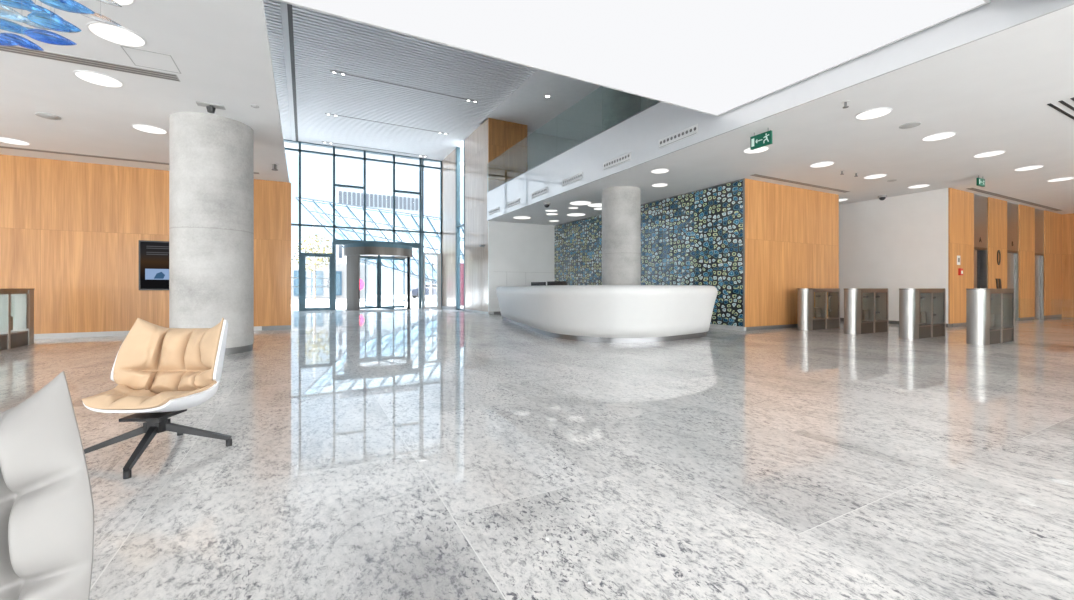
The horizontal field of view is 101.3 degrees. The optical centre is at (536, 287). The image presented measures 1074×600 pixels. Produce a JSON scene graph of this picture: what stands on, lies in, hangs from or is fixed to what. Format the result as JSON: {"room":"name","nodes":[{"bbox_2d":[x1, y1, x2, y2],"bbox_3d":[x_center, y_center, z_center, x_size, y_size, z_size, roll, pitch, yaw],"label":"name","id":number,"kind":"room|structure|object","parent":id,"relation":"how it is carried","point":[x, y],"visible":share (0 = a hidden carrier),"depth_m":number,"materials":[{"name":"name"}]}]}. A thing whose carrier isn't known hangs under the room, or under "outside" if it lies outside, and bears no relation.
{"room":"lobby","nodes":[
{"label":"lobby","id":0,"kind":"room"},
{"bbox_2d":[0,0,288,181],"bbox_3d":[-5.162,-2.595,-0.223,8.660,0.090,20.420,0,0,-28],"label":"ceiling","id":1,"kind":"structure","parent":0,"point":[220,49],"depth_m":5.51,"materials":[{"name":"white paint"}]},
{"bbox_2d":[0,137,30,145],"bbox_3d":[-9.111,-2.546,7.632,0.438,0.008,0.438,0,0,-28],"label":"recessed light","id":2,"kind":"object","parent":1,"relation":"in","point":[2,139],"visible":1,"depth_m":7.64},
{"bbox_2d":[35,112,60,119],"bbox_3d":[-7.235,-2.535,6.518,0.260,0.030,0.260,0,0,-28],"label":"smoke detector","id":3,"kind":"object","parent":1,"relation":"attached to","point":[43,115],"visible":1,"depth_m":6.47,"materials":[{"name":"grey plastic"}]},
{"bbox_2d":[0,0,121,50],"bbox_3d":[-2.875,-1.967,2.215,1.000,1.166,3.006,0,0,-28],"label":"glass sculpture","id":4,"kind":"object","parent":1,"relation":"hanging from","point":[40,17],"visible":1,"depth_m":2.75,"materials":[{"name":"glass"}]},
{"bbox_2d":[0,45,180,81],"bbox_3d":[-7.514,-2.547,3.680,7.140,0.006,0.200,0,0,-28],"label":"ceiling vent","id":5,"kind":"object","parent":1,"relation":"in","point":[13,49],"visible":1,"depth_m":4.96,"materials":[{"name":"grey plastic"}]},
{"bbox_2d":[73,70,123,87],"bbox_3d":[-5.340,-2.546,5.369,0.438,0.008,0.438,0,0,-28],"label":"recessed light","id":6,"kind":"object","parent":1,"relation":"in","point":[96,78],"visible":1,"depth_m":5.35,"materials":[{"name":"plastic"}]},
{"bbox_2d":[86,22,146,46],"bbox_3d":[-4.224,-2.546,4.431,0.438,0.008,0.438,0,0,-28],"label":"recessed light","id":7,"kind":"object","parent":1,"relation":"in","point":[119,35],"visible":0.95,"depth_m":4.42,"materials":[{"name":"plastic"}]},
{"bbox_2d":[113,0,134,5],"bbox_3d":[-3.717,-2.546,3.749,0.438,0.008,0.438,0,0,-28],"label":"recessed light","id":8,"kind":"object","parent":1,"relation":"in","point":[120,2],"visible":0.64,"depth_m":3.92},
{"bbox_2d":[0,146,258,173],"bbox_3d":[-9.670,-2.547,7.942,7.900,0.006,0.170,0,0,-28],"label":"ceiling vent","id":9,"kind":"object","parent":1,"relation":"in","point":[6,147],"visible":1,"depth_m":8.45,"materials":[{"name":"grey plastic"}]},
{"bbox_2d":[131,124,167,133],"bbox_3d":[-6.209,-2.546,7.059,0.438,0.008,0.438,0,0,-28],"label":"recessed light","id":10,"kind":"object","parent":1,"relation":"in","point":[141,127],"visible":1,"depth_m":7.06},
{"bbox_2d":[121,46,180,73],"bbox_3d":[-4.307,-2.549,4.931,0.420,0.003,0.460,0,0,-28],"label":"trim","id":11,"kind":"structure","parent":1,"relation":"attached to","point":[121,46],"depth_m":4.88,"materials":[{"name":"grey plastic"}]},
{"bbox_2d":[196,101,225,112],"bbox_3d":[-4.547,-2.500,6.138,0.320,0.100,0.140,0,0,-28],"label":"ceiling camera","id":12,"kind":"object","parent":1,"relation":"attached to","point":[211,108],"visible":1,"depth_m":6.12,"materials":[{"name":"grey plastic"}]},
{"bbox_2d":[270,163,278,170],"bbox_3d":[-5.393,-2.488,9.049,0.160,0.125,0.160,0,0,-28],"label":"sprinkler","id":13,"kind":"object","parent":1,"relation":"attached to","point":[274,164],"visible":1,"depth_m":9.04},
{"bbox_2d":[0,154,290,333],"bbox_3d":[-9.850,-0.825,8.712,8.700,3.450,0.200,0,0,-28],"label":"wall","id":14,"kind":"structure","parent":0,"point":[71,232],"depth_m":9.03,"materials":[{"name":"brown wood"}]},
{"bbox_2d":[139,240,168,289],"bbox_3d":[-8.134,-0.480,9.466,0.660,1.060,0.066,0,0,-28],"label":"screen","id":15,"kind":"object","parent":14,"relation":"attached to","point":[153,255],"visible":0.69,"depth_m":9.40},
{"bbox_2d":[145,269,168,279],"bbox_3d":[-8.102,-0.295,9.448,0.480,0.230,0.002,0,0,-28],"label":"picture","id":16,"kind":"object","parent":15,"relation":"attached to","point":[150,274],"depth_m":9.43},
{"bbox_2d":[34,325,290,338],"bbox_3d":[-9.846,0.950,8.705,8.700,0.100,0.215,0,0,-28],"label":"baseboard","id":17,"kind":"structure","parent":14,"relation":"attached to","point":[256,328],"depth_m":9.02,"materials":[{"name":"stone"}]},
{"bbox_2d":[169,112,253,347],"bbox_3d":[-5.069,-0.825,6.891,1.060,3.450,1.060,0,0,-28],"label":"column","id":18,"kind":"structure","parent":0,"point":[211,156],"depth_m":6.47,"materials":[{"name":"concrete"}]},
{"bbox_2d":[284,141,463,175],"bbox_3d":[-9.493,-6.500,21.222,13.000,0.200,2.000,0,0,-28],"label":"sky","id":19,"kind":"structure","parent":0,"point":[286,144],"depth_m":21.58,"materials":[{"name":"white"}]},
{"bbox_2d":[263,0,658,160],"bbox_3d":[-2.181,-6.500,11.855,15.200,0.100,21.008,0,0,-28],"label":"ceiling","id":20,"kind":"structure","parent":0,"point":[323,43],"depth_m":14.52,"materials":[{"name":"metal"}]},
{"bbox_2d":[280,2,295,140],"bbox_3d":[-5.744,-6.470,9.972,0.140,0.060,21.000,0,0,-28],"label":"ceiling beam","id":21,"kind":"structure","parent":20,"relation":"attached to","point":[283,6],"depth_m":12.51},
{"bbox_2d":[287,4,297,140],"bbox_3d":[-5.638,-6.474,10.028,0.100,0.052,21.000,0,0,-28],"label":"trim","id":22,"kind":"structure","parent":20,"relation":"attached to","point":[289,7],"depth_m":12.58,"materials":[{"name":"metal"}]},
{"bbox_2d":[322,141,425,156],"bbox_3d":[-7.419,-6.433,20.450,4.650,0.034,0.110,0,0,-28],"label":"track","id":23,"kind":"object","parent":20,"relation":"attached to","point":[322,141],"visible":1,"depth_m":20.32,"materials":[{"name":"grey metal"}]},
{"bbox_2d":[325,113,448,133],"bbox_3d":[-5.763,-6.433,17.310,4.650,0.034,0.110,0,0,-28],"label":"track","id":24,"kind":"object","parent":20,"relation":"attached to","point":[325,113],"visible":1,"depth_m":17.23,"materials":[{"name":"grey metal"}]},
{"bbox_2d":[330,70,477,102],"bbox_3d":[-4.094,-6.433,14.143,4.650,0.034,0.110,0,0,-28],"label":"track","id":25,"kind":"object","parent":20,"relation":"attached to","point":[330,70],"visible":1,"depth_m":14.00,"materials":[{"name":"grey metal"}]},
{"bbox_2d":[277,0,990,115],"bbox_3d":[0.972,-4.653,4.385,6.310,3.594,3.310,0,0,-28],"label":"ceiling panel","id":26,"kind":"object","parent":20,"relation":"hanging from","point":[712,57],"visible":1,"depth_m":4.92,"materials":[{"name":"metal"}]},
{"bbox_2d":[441,118,487,160],"bbox_3d":[-3.248,-6.500,19.540,0.300,0.100,6.400,0,0,-28],"label":"strip","id":27,"kind":"object","parent":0,"point":[461,144],"visible":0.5,"depth_m":19.64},
{"bbox_2d":[442,119,487,311],"bbox_3d":[-3.249,-2.770,19.563,0.200,7.360,6.360,0,0,-28],"label":"wall","id":28,"kind":"structure","parent":0,"point":[476,143],"depth_m":18.48,"materials":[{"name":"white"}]},
{"bbox_2d":[283,139,441,310],"bbox_3d":[-9.349,-2.735,20.026,10.230,7.470,0.210,0,0,-28],"label":"window","id":29,"kind":"structure","parent":28,"relation":"in","point":[420,245],"depth_m":20.73,"materials":[{"name":"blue metal"}]},
{"bbox_2d":[301,253,331,310],"bbox_3d":[-9.853,-0.280,19.695,1.260,2.560,0.165,0,0,-28],"label":"door","id":30,"kind":"structure","parent":29,"relation":"in","point":[303,255],"depth_m":19.56,"materials":[{"name":"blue metal"}]},
{"bbox_2d":[424,253,440,307],"bbox_3d":[-5.257,-0.375,22.106,0.880,2.750,0.188,0,0,-28],"label":"door","id":31,"kind":"structure","parent":29,"relation":"in","point":[438,279],"depth_m":22.20,"materials":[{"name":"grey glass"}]},
{"bbox_2d":[456,140,464,310],"bbox_3d":[-3.387,-2.725,19.750,0.150,7.450,1.300,0,0,-28],"label":"window","id":32,"kind":"structure","parent":28,"relation":"in","point":[458,226],"depth_m":20.15,"materials":[{"name":"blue metal"}]},
{"bbox_2d":[442,306,493,313],"bbox_3d":[-3.237,0.955,19.541,0.220,0.090,6.410,0,0,-28],"label":"baseboard","id":33,"kind":"structure","parent":28,"relation":"attached to","point":[468,310],"depth_m":18.13,"materials":[{"name":"stone"}]},
{"bbox_2d":[487,0,1073,220],"bbox_3d":[1.529,-3.075,10.189,0.030,1.050,14.600,0,0,-28],"label":"bulkhead","id":34,"kind":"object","parent":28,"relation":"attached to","point":[640,135],"depth_m":7.12,"materials":[{"name":"white paint"}]},
{"bbox_2d":[532,187,546,198],"bbox_3d":[0.063,-2.790,12.921,0.016,0.170,0.960,0,0,-28],"label":"air vent","id":35,"kind":"object","parent":34,"relation":"attached to","point":[544,190],"visible":1,"depth_m":12.89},
{"bbox_2d":[562,172,582,186],"bbox_3d":[0.903,-2.790,11.329,0.016,0.170,0.960,0,0,-28],"label":"air vent","id":36,"kind":"object","parent":34,"relation":"attached to","point":[577,177],"visible":1,"depth_m":11.30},
{"bbox_2d":[487,101,659,192],"bbox_3d":[1.486,-4.151,10.268,0.040,1.100,14.380,0,0,-28],"label":"trim","id":37,"kind":"structure","parent":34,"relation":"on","point":[659,101],"depth_m":10.75,"materials":[{"name":"metal"}]},
{"bbox_2d":[603,152,630,170],"bbox_3d":[1.752,-2.790,9.719,0.016,0.170,0.960,0,0,-28],"label":"air vent","id":38,"kind":"object","parent":34,"relation":"attached to","point":[626,157],"visible":1,"depth_m":9.67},
{"bbox_2d":[659,124,697,148],"bbox_3d":[2.591,-2.790,8.126,0.016,0.170,0.960,0,0,-28],"label":"air vent","id":39,"kind":"object","parent":34,"relation":"attached to","point":[693,130],"visible":1,"depth_m":8.07,"materials":[{"name":"metal"}]},
{"bbox_2d":[488,118,554,311],"bbox_3d":[-0.744,-2.775,17.695,2.890,7.350,0.800,0,0,-28],"label":"wall","id":40,"kind":"structure","parent":0,"point":[516,251],"depth_m":17.11,"materials":[{"name":"white paint"}]},
{"bbox_2d":[489,207,498,215],"bbox_3d":[-1.569,-2.790,16.017,0.016,0.170,0.960,0,0,-28],"label":"air vent","id":41,"kind":"object","parent":40,"relation":"attached to","point":[495,210],"visible":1,"depth_m":15.97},
{"bbox_2d":[507,198,519,207],"bbox_3d":[-0.776,-2.790,14.513,0.016,0.170,0.960,0,0,-28],"label":"air vent","id":42,"kind":"object","parent":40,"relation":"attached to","point":[515,202],"visible":1,"depth_m":14.50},
{"bbox_2d":[0,307,1073,599],"bbox_3d":[3.346,1.100,9.734,33.000,0.200,30.100,0,0,-28],"label":"floor","id":43,"kind":"structure","parent":0,"point":[414,453],"depth_m":2.42,"materials":[{"name":"stone"}]},
{"bbox_2d":[0,289,34,350],"bbox_3d":[-8.816,0.505,7.244,0.272,0.990,1.512,0,0,-28],"label":"turnstile","id":44,"kind":"object","parent":43,"relation":"on","point":[16,305],"visible":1,"depth_m":7.64,"materials":[{"name":"metal"}]},
{"bbox_2d":[0,371,93,599],"bbox_3d":[-0.879,0.577,0.466,0.577,0.846,0.626,0,0,37],"label":"lounge chair","id":45,"kind":"object","parent":43,"relation":"on","point":[47,507],"visible":1,"depth_m":0.75,"materials":[{"name":"grey leather"}]},
{"bbox_2d":[82,317,231,478],"bbox_3d":[-2.283,0.594,2.659,0.646,0.812,0.634,0,0,15],"label":"lounge chair","id":46,"kind":"object","parent":43,"relation":"on","point":[160,373],"visible":1,"depth_m":2.71,"materials":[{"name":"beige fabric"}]},
{"bbox_2d":[82,379,216,409],"bbox_3d":[-2.253,0.637,2.584,0.586,0.171,0.420,0,0,-3],"label":"seat cushion","id":47,"kind":"object","parent":46,"relation":"on","point":[129,394],"depth_m":2.56,"materials":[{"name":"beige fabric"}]},
{"bbox_2d":[113,317,223,393],"bbox_3d":[-2.265,0.441,2.797,0.578,0.507,0.281,0,0,-3],"label":"cushion","id":48,"kind":"object","parent":46,"relation":"on","point":[152,358],"depth_m":2.75,"materials":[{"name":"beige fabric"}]},
{"bbox_2d":[225,344,252,354],"bbox_3d":[-5.069,0.950,6.891,1.040,0.100,1.040,0,0,-28],"label":"column base","id":49,"kind":"structure","parent":43,"relation":"on","point":[234,350],"depth_m":6.74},
{"bbox_2d":[344,243,411,310],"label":"door","id":50,"kind":"structure","parent":43,"relation":"on","point":[353,252],"depth_m":19.70,"materials":[{"name":"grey metal"}]},
{"bbox_2d":[496,285,717,342],"bbox_3d":[0.385,0.472,11.007,3.404,1.055,7.413,0,0,-41],"label":"reception desk","id":51,"kind":"object","parent":43,"relation":"on","point":[589,313],"visible":1,"depth_m":8.20,"materials":[{"name":"plastic"}]},
{"bbox_2d":[531,282,545,285],"bbox_3d":[0.040,0.034,12.682,0.180,0.410,0.600,0,0,-42],"label":"computer monitor","id":52,"kind":"object","parent":51,"relation":"on","point":[532,283],"visible":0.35,"depth_m":12.65,"materials":[{"name":"plastic"}]},
{"bbox_2d":[547,281,566,284],"bbox_3d":[0.512,0.034,11.292,0.600,0.410,0.180,0,0,38],"label":"computer monitor","id":53,"kind":"object","parent":51,"relation":"on","point":[548,282],"visible":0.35,"depth_m":11.27,"materials":[{"name":"plastic"}]},
{"bbox_2d":[797,288,839,329],"bbox_3d":[6.928,0.505,10.809,1.512,0.990,0.272,0,0,-28],"label":"turnstile","id":54,"kind":"object","parent":43,"relation":"on","point":[807,312],"visible":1,"depth_m":10.71,"materials":[{"name":"metal"}]},
{"bbox_2d":[844,288,887,333],"bbox_3d":[7.409,0.505,9.898,1.512,0.990,0.272,0,0,-28],"label":"turnstile","id":55,"kind":"object","parent":43,"relation":"on","point":[865,309],"visible":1,"depth_m":9.77,"materials":[{"name":"metal"}]},
{"bbox_2d":[899,288,945,338],"bbox_3d":[7.885,0.505,8.995,1.512,0.990,0.272,0,0,-28],"label":"turnstile","id":56,"kind":"object","parent":43,"relation":"on","point":[922,311],"visible":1,"depth_m":8.81,"materials":[{"name":"metal"}]},
{"bbox_2d":[966,289,1014,344],"bbox_3d":[8.441,0.505,7.941,1.512,0.990,0.636,0,0,-28],"label":"turnstile","id":57,"kind":"object","parent":43,"relation":"on","point":[990,313],"visible":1,"depth_m":7.85,"materials":[{"name":"metal"}]},
{"bbox_2d":[528,131,582,169],"bbox_3d":[4.346,-5.025,12.127,3.400,2.850,15.400,0,0,-28],"label":"wall","id":58,"kind":"structure","parent":0,"point":[541,147],"depth_m":18.48,"materials":[{"name":"grey paint"}]},
{"bbox_2d":[602,186,640,284],"bbox_3d":[2.199,-0.775,11.503,1.000,3.550,1.000,0,0,-28],"label":"column","id":59,"kind":"structure","parent":0,"point":[621,205],"depth_m":11.07,"materials":[{"name":"concrete"}]},
{"bbox_2d":[602,86,640,130],"bbox_3d":[2.199,-5.025,11.503,1.000,2.850,1.000,0,0,-28],"label":"wall","id":60,"kind":"structure","parent":0,"point":[617,106],"depth_m":11.08,"materials":[{"name":"glass"}]},
{"bbox_2d":[555,180,742,326],"bbox_3d":[2.770,-0.810,14.145,0.025,3.420,8.760,0,0,-28],"label":"wall","id":61,"kind":"structure","parent":0,"point":[694,238],"depth_m":11.87,"materials":[{"name":"tile"}]},
{"bbox_2d":[556,178,744,326],"bbox_3d":[2.779,-0.825,14.128,0.026,3.450,8.797,0,0,-28],"label":"trim","id":62,"kind":"structure","parent":61,"relation":"attached to","point":[744,178],"depth_m":10.25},
{"bbox_2d":[709,324,797,330],"bbox_3d":[4.478,0.950,15.039,3.850,0.100,8.770,0,0,-28],"label":"baseboard","id":63,"kind":"structure","parent":61,"relation":"attached to","point":[787,325],"depth_m":10.70,"materials":[{"name":"metal"}]},
{"bbox_2d":[488,5,1073,225],"bbox_3d":[11.536,-3.075,10.378,17.910,1.050,23.600,0,0,-28],"label":"ceiling","id":64,"kind":"structure","parent":0,"point":[994,91],"depth_m":7.66,"materials":[{"name":"white paint"}]},
{"bbox_2d":[513,216,530,218],"bbox_3d":[-0.545,-2.546,15.935,0.668,0.008,0.668,0,0,-28],"label":"recessed light","id":65,"kind":"object","parent":64,"relation":"in","point":[515,217],"visible":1,"depth_m":15.88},
{"bbox_2d":[543,202,550,207],"bbox_3d":[0.297,-2.495,13.202,0.220,0.165,0.220,0,0,-28],"label":"ceiling camera","id":66,"kind":"object","parent":64,"relation":"attached to","point":[546,204],"visible":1,"depth_m":13.14,"materials":[{"name":"grey plastic"}]},
{"bbox_2d":[567,213,585,215],"bbox_3d":[1.357,-2.546,15.287,0.668,0.008,0.668,0,0,-28],"label":"recessed light","id":67,"kind":"object","parent":64,"relation":"in","point":[569,214],"visible":1,"depth_m":15.23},
{"bbox_2d":[569,201,591,204],"bbox_3d":[1.303,-2.546,13.202,0.668,0.008,0.668,0,0,-28],"label":"recessed light","id":68,"kind":"object","parent":64,"relation":"in","point":[573,202],"visible":1,"depth_m":13.24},
{"bbox_2d":[587,203,601,206],"bbox_3d":[1.860,-2.546,13.518,0.628,0.008,0.628,0,0,-28],"label":"recessed light","id":69,"kind":"object","parent":64,"relation":"in","point":[592,204],"visible":0.62,"depth_m":13.57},
{"bbox_2d":[651,183,667,186],"bbox_3d":[3.039,-2.546,10.895,0.398,0.008,0.398,0,0,-28],"label":"recessed light","id":70,"kind":"object","parent":64,"relation":"in","point":[657,184],"visible":1,"depth_m":10.92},
{"bbox_2d":[652,184,666,186],"bbox_3d":[3.039,-2.546,10.895,0.370,0.005,0.370,0,0,-28],"label":"diffuser","id":71,"kind":"object","parent":70,"relation":"attached to","point":[654,185],"depth_m":10.92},
{"bbox_2d":[651,168,668,173],"bbox_3d":[2.679,-2.546,9.586,0.398,0.008,0.398,0,0,-28],"label":"recessed light","id":72,"kind":"object","parent":64,"relation":"in","point":[662,170],"visible":1,"depth_m":9.61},
{"bbox_2d":[651,169,668,172],"bbox_3d":[2.679,-2.546,9.586,0.370,0.005,0.370,0,0,-28],"label":"diffuser","id":73,"kind":"object","parent":72,"relation":"attached to","point":[655,170],"depth_m":9.60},
{"bbox_2d":[743,146,768,153],"bbox_3d":[4.035,-2.546,8.107,0.438,0.008,0.438,0,0,-28],"label":"recessed light","id":74,"kind":"object","parent":64,"relation":"in","point":[765,148],"visible":0.83,"depth_m":8.14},
{"bbox_2d":[744,147,767,152],"bbox_3d":[4.035,-2.546,8.107,0.410,0.005,0.410,0,0,-28],"label":"diffuser","id":75,"kind":"object","parent":74,"relation":"attached to","point":[762,149],"depth_m":8.14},
{"bbox_2d":[750,128,771,149],"bbox_3d":[3.622,-2.415,7.110,0.045,0.270,0.360,0,0,-28],"label":"exit sign","id":76,"kind":"object","parent":64,"relation":"hanging from","point":[763,139],"visible":1,"depth_m":7.09,"materials":[{"name":"green plastic"}]},
{"bbox_2d":[750,174,850,192],"bbox_3d":[6.549,-2.547,10.790,3.850,0.006,0.140,0,0,-28],"label":"ceiling vent","id":77,"kind":"object","parent":64,"relation":"in","point":[756,175],"visible":1,"depth_m":10.71,"materials":[{"name":"grey plastic"}]},
{"bbox_2d":[809,161,834,167],"bbox_3d":[5.879,-2.546,9.080,0.438,0.008,0.438,0,0,-28],"label":"recessed light","id":78,"kind":"object","parent":64,"relation":"in","point":[827,163],"visible":1,"depth_m":9.06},
{"bbox_2d":[810,162,833,166],"bbox_3d":[5.879,-2.546,9.080,0.410,0.005,0.410,0,0,-28],"label":"diffuser","id":79,"kind":"object","parent":78,"relation":"attached to","point":[820,164],"depth_m":9.06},
{"bbox_2d":[841,100,849,108],"bbox_3d":[4.227,-2.511,6.027,0.100,0.078,0.100,0,0,-28],"label":"sprinkler","id":80,"kind":"object","parent":64,"relation":"attached to","point":[846,101],"visible":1,"depth_m":6.02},
{"bbox_2d":[855,108,891,119],"bbox_3d":[4.916,-2.546,6.436,0.438,0.008,0.438,0,0,-28],"label":"recessed light","id":81,"kind":"object","parent":64,"relation":"in","point":[877,112],"visible":1,"depth_m":6.42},
{"bbox_2d":[863,174,886,178],"bbox_3d":[7.723,-2.546,10.052,0.438,0.008,0.438,0,0,-28],"label":"recessed light","id":82,"kind":"object","parent":64,"relation":"in","point":[874,176],"visible":1,"depth_m":10.04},
{"bbox_2d":[878,195,886,199],"bbox_3d":[9.534,-2.495,12.149,0.200,0.150,0.200,0,0,-28],"label":"ceiling camera","id":83,"kind":"object","parent":64,"relation":"attached to","point":[881,197],"visible":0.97,"depth_m":12.09,"materials":[{"name":"grey plastic"}]},
{"bbox_2d":[899,122,920,128],"bbox_3d":[5.832,-2.535,6.885,0.260,0.030,0.260,0,0,-28],"label":"smoke detector","id":84,"kind":"object","parent":64,"relation":"attached to","point":[912,124],"visible":1,"depth_m":6.84,"materials":[{"name":"grey plastic"}]},
{"bbox_2d":[907,184,929,188],"bbox_3d":[9.568,-2.546,11.025,0.438,0.008,0.438,0,0,-28],"label":"recessed light","id":85,"kind":"object","parent":64,"relation":"in","point":[921,185],"visible":1,"depth_m":11.03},
{"bbox_2d":[908,185,929,187],"bbox_3d":[9.568,-2.546,11.025,0.410,0.005,0.410,0,0,-28],"label":"diffuser","id":86,"kind":"object","parent":85,"relation":"attached to","point":[914,186],"depth_m":11.03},
{"bbox_2d":[921,132,955,140],"bbox_3d":[6.760,-2.546,7.408,0.438,0.008,0.438,0,0,-28],"label":"recessed light","id":87,"kind":"object","parent":64,"relation":"in","point":[939,136],"visible":1,"depth_m":7.39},
{"bbox_2d":[976,175,984,186],"bbox_3d":[10.104,-2.435,10.018,0.340,0.230,0.045,0,0,-28],"label":"exit sign","id":88,"kind":"object","parent":64,"relation":"hanging from","point":[980,182],"visible":1,"depth_m":9.96,"materials":[{"name":"green plastic"}]},
{"bbox_2d":[973,151,1005,157],"bbox_3d":[8.605,-2.546,8.380,0.438,0.008,0.438,0,0,-28],"label":"recessed light","id":89,"kind":"object","parent":64,"relation":"in","point":[991,153],"visible":1,"depth_m":8.38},
{"bbox_2d":[967,188,1061,210],"bbox_3d":[14.131,-2.547,12.865,7.000,0.006,0.140,0,0,-28],"label":"ceiling vent","id":90,"kind":"object","parent":64,"relation":"in","point":[972,189],"visible":1,"depth_m":12.52,"materials":[{"name":"grey plastic"}]},
{"bbox_2d":[1013,165,1043,170],"bbox_3d":[10.449,-2.546,9.353,0.438,0.008,0.438,0,0,-28],"label":"recessed light","id":91,"kind":"object","parent":64,"relation":"in","point":[1026,168],"visible":1,"depth_m":9.37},
{"bbox_2d":[1047,98,1073,119],"bbox_3d":[8.125,-2.547,6.460,2.200,0.006,0.350,0,0,-28],"label":"ceiling vent","id":92,"kind":"object","parent":64,"relation":"in","point":[1061,101],"visible":1,"depth_m":6.20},
{"bbox_2d":[1047,177,1073,181],"bbox_3d":[12.293,-2.546,10.325,0.438,0.008,0.438,0,0,-28],"label":"recessed light","id":93,"kind":"object","parent":64,"relation":"in","point":[1064,178],"visible":1,"depth_m":10.32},
{"bbox_2d":[745,179,838,326],"bbox_3d":[6.504,-0.820,11.229,3.860,3.460,0.200,0,0,-28],"label":"wall","id":94,"kind":"structure","parent":0,"point":[792,233],"depth_m":10.95,"materials":[{"name":"brown wood"}]},
{"bbox_2d":[839,188,947,323],"bbox_3d":[8.477,-0.820,15.226,0.200,3.460,8.970,0,0,-28],"label":"wall","id":95,"kind":"structure","parent":0,"point":[893,243],"depth_m":12.21,"materials":[{"name":"white paint"}]},
{"bbox_2d":[840,318,951,326],"bbox_3d":[8.473,0.955,15.224,0.210,0.090,8.970,0,0,-28],"label":"baseboard","id":96,"kind":"structure","parent":95,"relation":"attached to","point":[841,319],"depth_m":12.23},
{"bbox_2d":[948,188,1061,323],"bbox_3d":[14.296,-0.820,13.303,8.700,3.460,0.200,0,0,-28],"label":"wall","id":97,"kind":"structure","parent":0,"point":[960,203],"depth_m":12.78,"materials":[{"name":"brown wood"}]},
{"bbox_2d":[958,268,962,274],"bbox_3d":[11.002,-0.420,11.423,0.160,0.180,0.054,0,0,-28],"label":"fire alarm","id":98,"kind":"object","parent":97,"relation":"attached to","point":[960,270],"visible":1,"depth_m":11.39,"materials":[{"name":"red plastic"}]},
{"bbox_2d":[974,194,987,288],"bbox_3d":[12.177,-0.775,12.198,1.020,3.550,0.178,0,0,-28],"label":"lift","id":99,"kind":"object","parent":97,"relation":"in","point":[980,202],"visible":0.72,"depth_m":12.23,"materials":[{"name":"metal"}]},
{"bbox_2d":[996,279,1001,288],"bbox_3d":[13.271,-0.085,12.641,0.430,0.370,0.015,0,0,-28],"label":"wall sign","id":100,"kind":"object","parent":97,"relation":"attached to","point":[998,285],"visible":0.64,"depth_m":12.64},
{"bbox_2d":[997,250,1000,264],"bbox_3d":[13.259,-0.875,12.632,0.232,0.434,0.016,0,0,-28],"label":"number sign","id":101,"kind":"object","parent":97,"relation":"attached to","point":[998,251],"visible":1,"depth_m":12.63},
{"bbox_2d":[952,314,1061,326],"bbox_3d":[14.382,0.955,13.354,8.500,0.090,0.190,0,0,-28],"label":"baseboard","id":102,"kind":"structure","parent":97,"relation":"attached to","point":[1059,315],"depth_m":13.66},
{"bbox_2d":[1007,202,1017,320],"bbox_3d":[14.229,-0.775,13.280,1.000,3.550,0.178,0,0,-28],"label":"lift","id":103,"kind":"object","parent":97,"relation":"in","point":[1012,209],"visible":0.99,"depth_m":13.33,"materials":[{"name":"metal"}]},
{"bbox_2d":[1034,209,1043,318],"bbox_3d":[16.213,-0.775,14.330,0.950,3.550,0.170,0,0,-28],"label":"lift","id":104,"kind":"object","parent":97,"relation":"in","point":[1039,214],"visible":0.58,"depth_m":14.42,"materials":[{"name":"metal"}]},
{"bbox_2d":[1062,213,1073,316],"bbox_3d":[21.303,-0.775,9.553,0.200,3.550,13.030,0,0,-28],"label":"wall","id":105,"kind":"structure","parent":0,"point":[1067,219],"depth_m":15.12,"materials":[{"name":"brown wood"}]},
{"label":"outside","id":106,"kind":"structure","parent":0,"visible":0},
{"bbox_2d":[291,295,463,310],"bbox_3d":[-24.314,1.155,67.558,100.000,0.190,97.800,0,0,-28],"label":"ground","id":107,"kind":"structure","parent":106,"point":[339,306],"depth_m":30.09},
{"bbox_2d":[291,263,367,299],"bbox_3d":[-21.705,-0.620,43.311,9.000,3.360,5.130,0,0,-28],"label":"building","id":108,"kind":"structure","parent":107,"relation":"on","point":[341,269],"depth_m":41.44,"materials":[{"name":"white"}]},
{"bbox_2d":[360,279,363,289],"bbox_3d":[-12.509,0.195,30.694,0.840,1.730,0.110,0,0,-28],"label":"street sign","id":109,"kind":"object","parent":107,"relation":"on","point":[361,281],"visible":0.29,"depth_m":30.76,"materials":[{"name":"pink plastic"}]},
{"bbox_2d":[332,187,418,294],"bbox_3d":[-26.350,-7.570,71.956,12.500,17.260,12.120,0,0,-28],"label":"office building","id":110,"kind":"structure","parent":107,"relation":"on","point":[407,203],"depth_m":66.79,"materials":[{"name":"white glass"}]},
{"bbox_2d":[295,197,463,300],"bbox_3d":[-12.100,-3.362,37.667,17.834,9.225,6.546,0,0,-7],"label":"entrance canopy","id":111,"kind":"object","parent":107,"relation":"on","point":[346,215],"visible":0.49,"depth_m":38.33,"materials":[{"name":"glass"}]},
{"bbox_2d":[406,284,436,297],"bbox_3d":[-10.859,0.315,44.579,4.270,1.450,1.900,0,0,-34],"label":"car","id":112,"kind":"object","parent":107,"relation":"on","point":[413,292],"visible":0.38,"depth_m":43.62,"materials":[{"name":"paint"}]},
{"bbox_2d":[460,263,463,305],"bbox_3d":[-4.396,-0.190,25.492,1.000,2.500,0.300,0,0,-28],"label":"banner stand","id":113,"kind":"object","parent":107,"relation":"on","point":[461,264],"visible":0.25,"depth_m":25.48,"materials":[{"name":"fabric"}]},
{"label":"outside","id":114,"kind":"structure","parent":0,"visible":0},
{"bbox_2d":[291,299,436,303],"bbox_3d":[-8.644,1.050,37.836,100.000,0.020,7.000,0,0,-28],"label":"road surface","id":115,"kind":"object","parent":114,"point":[399,300],"visible":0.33,"depth_m":33.90,"materials":[{"name":"asphalt"}]},
{"bbox_2d":[294,234,331,300],"bbox_3d":[-18.052,-1.668,35.740,3.012,5.456,2.824,0,0,36],"label":"street tree","id":116,"kind":"object","parent":115,"relation":"on","point":[315,265],"visible":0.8,"depth_m":35.63,"materials":[{"name":"green plant"}]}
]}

